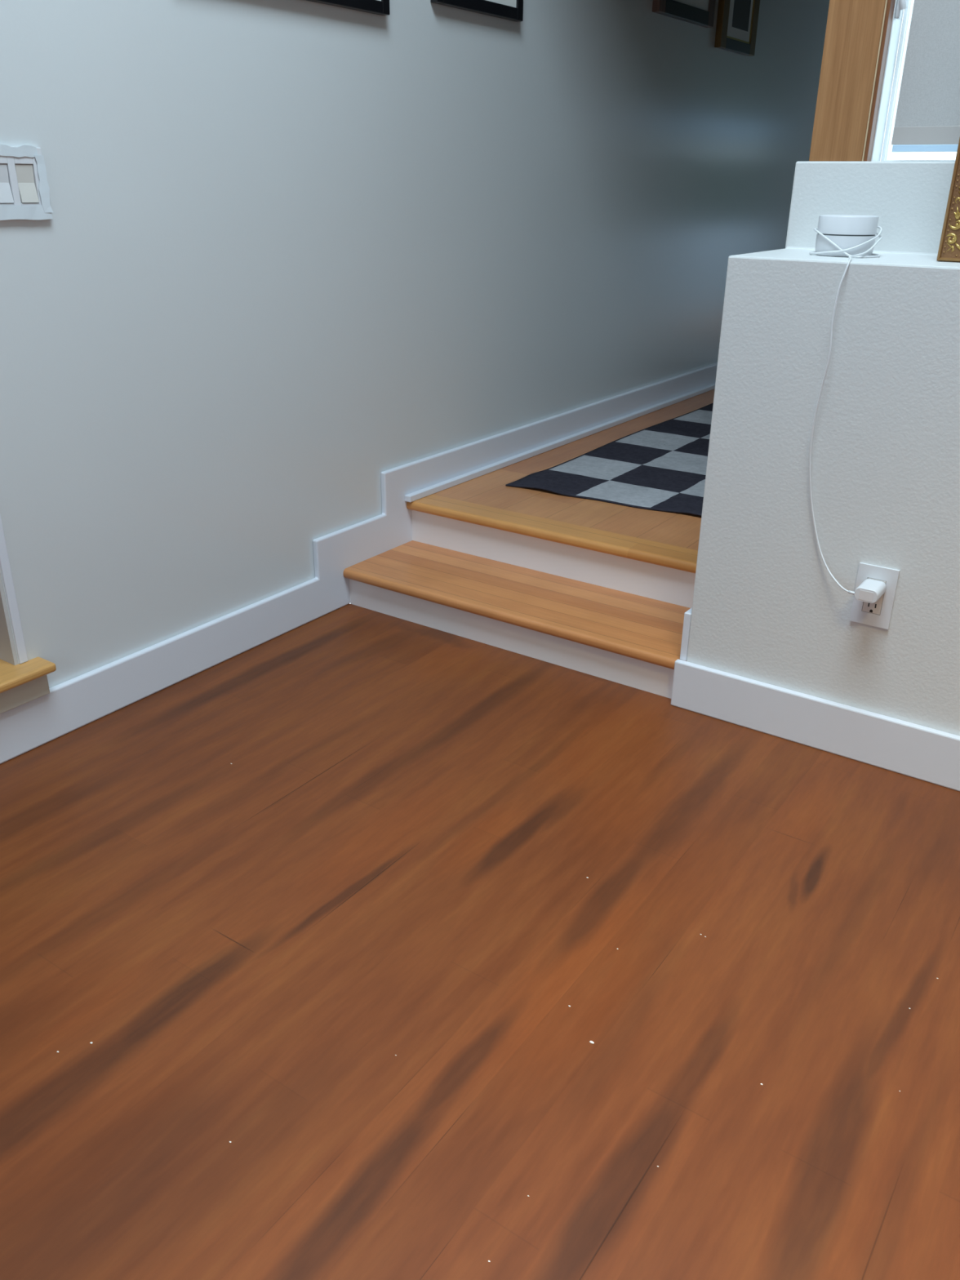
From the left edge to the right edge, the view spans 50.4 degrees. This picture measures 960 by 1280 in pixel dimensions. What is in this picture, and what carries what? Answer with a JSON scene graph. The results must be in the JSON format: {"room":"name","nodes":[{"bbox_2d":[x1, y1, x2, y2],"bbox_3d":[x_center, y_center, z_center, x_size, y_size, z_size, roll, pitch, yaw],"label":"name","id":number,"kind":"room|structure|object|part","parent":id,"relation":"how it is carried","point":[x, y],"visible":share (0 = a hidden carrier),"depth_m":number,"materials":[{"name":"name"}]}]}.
{"room":"living room","nodes":[
{"label":"living room","id":0,"kind":"room"},
{"bbox_2d":[0,0,829,688],"bbox_3d":[0.295,-1.972,2.971,0.120,3.200,10.400,16,29,31],"label":"wall","id":1,"kind":"structure","parent":0,"point":[291,255],"depth_m":2.33,"materials":[{"name":"white paint"}]},
{"bbox_2d":[0,144,53,220],"bbox_3d":[-0.776,-0.764,1.703,0.009,0.116,0.120,16,29,31],"label":"light switch","id":2,"kind":"object","parent":1,"relation":"attached to","point":[19,184],"visible":1,"depth_m":1.71,"materials":[{"name":"white plastic"}]},
{"bbox_3d":[-0.778,-0.763,1.704,0.006,0.111,0.116,16,29,31],"label":"plate","id":3,"kind":"part","parent":2,"relation":"part of","materials":[{"name":"white plastic"}]},
{"bbox_2d":[0,514,56,714],"bbox_3d":[-1.131,-0.713,1.235,0.170,2.094,0.928,16,29,31],"label":"door","id":4,"kind":"structure","parent":1,"relation":"in","point":[24,682],"depth_m":1.91,"materials":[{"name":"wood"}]},
{"bbox_3d":[-0.866,-0.882,1.530,0.024,2.024,0.018,16,29,31],"label":"casing","id":5,"kind":"part","parent":4,"relation":"part of","materials":[{"name":"white paint"}]},
{"bbox_3d":[-1.133,0.188,1.636,0.152,0.018,0.928,16,29,31],"label":"sill","id":6,"kind":"part","parent":4,"relation":"part of","materials":[{"name":"brown wood"}]},
{"bbox_2d":[306,0,390,15],"bbox_3d":[-0.383,-1.504,1.971,0.022,0.442,0.613,16,29,31],"label":"framed picture","id":7,"kind":"object","parent":1,"relation":"attached to","point":[381,7],"visible":1,"depth_m":2.22,"materials":[{"name":"black"}]},
{"bbox_2d":[0,362,717,764],"bbox_3d":[0.350,-0.644,3.531,0.036,0.320,10.380,16,29,31],"label":"baseboard","id":8,"kind":"structure","parent":1,"relation":"attached to","point":[69,705],"depth_m":2.57,"materials":[{"name":"white paint"}]},
{"bbox_2d":[430,0,523,22],"bbox_3d":[0.000,-1.776,2.454,0.022,0.456,0.375,16,29,31],"label":"framed picture","id":9,"kind":"object","parent":1,"relation":"attached to","point":[510,10],"visible":1,"depth_m":2.58,"materials":[{"name":"black"}]},
{"bbox_2d":[652,0,715,27],"bbox_3d":[0.683,-2.310,3.288,0.026,0.535,0.433,16,29,31],"label":"framed picture","id":10,"kind":"object","parent":1,"relation":"attached to","point":[698,12],"visible":1,"depth_m":3.40,"materials":[{"name":"brown wood"}]},
{"bbox_2d":[714,0,759,56],"bbox_3d":[0.946,-2.442,3.647,0.024,0.586,0.331,16,29,31],"label":"framed picture","id":11,"kind":"object","parent":1,"relation":"attached to","point":[736,27],"visible":1,"depth_m":3.72,"materials":[{"name":"brown wood"}]},
{"bbox_3d":[0.943,-2.190,3.761,0.024,0.034,0.233,16,29,31],"label":"rail","id":12,"kind":"part","parent":11,"relation":"part of","materials":[{"name":"brown wood"}]},
{"bbox_2d":[731,0,751,31],"bbox_3d":[0.956,-2.430,3.656,0.001,0.414,0.156,16,29,31],"label":"photograph","id":13,"kind":"object","parent":11,"relation":"attached to","point":[740,9],"depth_m":3.72},
{"bbox_2d":[0,603,959,1279],"bbox_3d":[0.157,1.076,0.169,4.016,0.050,4.000,16,29,31],"label":"floor","id":14,"kind":"structure","parent":0,"point":[399,842],"depth_m":1.42,"materials":[{"name":"brown wood"}]},
{"bbox_2d":[343,540,690,698],"bbox_3d":[0.113,-0.070,2.518,0.936,0.103,0.289,16,29,31],"label":"stair step","id":15,"kind":"structure","parent":14,"relation":"on","point":[631,640],"depth_m":2.44,"materials":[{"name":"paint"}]},
{"bbox_2d":[406,494,697,608],"bbox_3d":[0.215,-0.225,2.594,0.951,0.119,0.091,16,29,31],"label":"stair step","id":16,"kind":"structure","parent":15,"relation":"on","point":[657,571],"depth_m":2.57,"materials":[{"name":"paint"}]},
{"bbox_2d":[431,388,715,550],"bbox_3d":[2.002,-1.281,4.868,1.066,0.030,6.065,16,29,31],"label":"floor","id":17,"kind":"structure","parent":0,"point":[677,529],"depth_m":2.80,"materials":[{"name":"brown wood"}]},
{"bbox_2d":[505,402,713,515],"bbox_3d":[1.039,-0.775,3.672,0.665,0.011,2.448,16,29,31],"label":"runner rug","id":18,"kind":"object","parent":17,"relation":"on","point":[662,466],"visible":0.3,"depth_m":3.07,"materials":[{"name":"multicoloured fabric"}]},
{"bbox_2d":[686,161,959,736],"bbox_3d":[1.801,-0.047,1.345,3.029,1.062,0.413,16,29,31],"label":"wall","id":19,"kind":"structure","parent":0,"point":[767,607],"depth_m":1.86,"materials":[{"name":"white paint"}]},
{"bbox_2d":[680,607,692,660],"bbox_3d":[0.507,-0.102,2.210,0.015,0.217,0.277,16,29,31],"label":"baseboard","id":20,"kind":"structure","parent":19,"relation":"attached to","point":[687,615],"depth_m":2.13,"materials":[{"name":"white paint"}]},
{"bbox_2d":[671,659,959,791],"bbox_3d":[1.666,0.459,1.386,3.048,0.105,0.016,16,29,31],"label":"baseboard","id":21,"kind":"structure","parent":19,"relation":"attached to","point":[925,753],"depth_m":2.00,"materials":[{"name":"white paint"}]},
{"bbox_2d":[814,214,879,257],"bbox_3d":[0.659,-0.729,1.836,0.102,0.067,0.102,16,29,31],"label":"router","id":22,"kind":"object","parent":19,"relation":"on","point":[846,231],"visible":0.91,"depth_m":1.80,"materials":[{"name":"white plastic"}]},
{"bbox_2d":[808,226,886,603],"bbox_3d":[0.660,-0.415,1.845,0.138,0.612,0.359,-1,24,-4],"label":"power cord","id":23,"kind":"object","parent":19,"relation":"attached to","point":[870,590],"visible":0.94,"depth_m":1.81,"materials":[{"name":"white plastic"}]},
{"bbox_3d":[0.687,-0.078,1.814,0.024,0.018,0.001,16,29,31],"label":"panel","id":24,"kind":"part","parent":23,"relation":"part of","materials":[{"name":"white plastic"}]},
{"bbox_2d":[849,562,900,629],"bbox_3d":[0.722,-0.081,1.868,0.070,0.114,0.006,16,29,31],"label":"wall outlet","id":25,"kind":"object","parent":19,"relation":"attached to","point":[877,614],"visible":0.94,"depth_m":1.86,"materials":[{"name":"white plastic"}]},
{"bbox_2d":[862,577,886,614],"bbox_3d":[0.723,-0.081,1.868,0.032,0.066,0.005,16,29,31],"label":"receptacle","id":26,"kind":"object","parent":25,"relation":"attached to","point":[879,607],"depth_m":1.87,"materials":[{"name":"white plastic"}]},
{"bbox_2d":[936,137,959,262],"bbox_3d":[0.961,-0.827,1.535,0.420,0.500,0.038,16,29,31],"label":"picture frame","id":27,"kind":"object","parent":19,"relation":"on","point":[949,243],"visible":1,"depth_m":1.71,"materials":[{"name":"gold metal"}]},
{"bbox_2d":[880,0,956,161],"bbox_3d":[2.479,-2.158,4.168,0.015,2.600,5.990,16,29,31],"label":"window frame","id":28,"kind":"structure","parent":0,"point":[891,155],"depth_m":2.15,"materials":[{"name":"white wood"}]},
{"bbox_3d":[1.513,-1.669,1.042,4.016,2.138,0.115,16,29,31],"label":"wall","id":29,"kind":"structure","parent":0,"visible":0},
{"bbox_2d":[808,0,895,161],"bbox_3d":[0.716,-1.423,1.754,0.110,1.087,0.115,16,29,31],"label":"trim","id":30,"kind":"structure","parent":29,"relation":"attached to","point":[858,32],"depth_m":1.88,"materials":[{"name":"brown wood"}]},
{"bbox_2d":[871,0,955,161],"bbox_3d":[1.181,-1.291,1.474,1.024,1.086,0.093,16,29,31],"label":"window","id":31,"kind":"structure","parent":29,"relation":"in","point":[900,5],"depth_m":1.90,"materials":[{"name":"white"}]},
{"bbox_3d":[1.190,-1.307,1.505,0.968,1.083,0.004,16,29,31],"label":"glass","id":32,"kind":"part","parent":31,"relation":"part of","materials":[{"name":"clear glass"}]},
{"bbox_2d":[891,0,959,151],"bbox_3d":[1.159,-1.286,1.452,0.934,1.062,0.004,16,29,31],"label":"roller shade","id":33,"kind":"object","parent":31,"relation":"attached to","point":[927,117],"visible":1,"depth_m":1.84,"materials":[{"name":"fabric"}]},
{"bbox_3d":[1.155,-0.807,1.667,0.932,0.012,0.004,16,29,31],"label":"hem rail","id":34,"kind":"part","parent":33,"relation":"part of","materials":[{"name":"white"}]}
]}

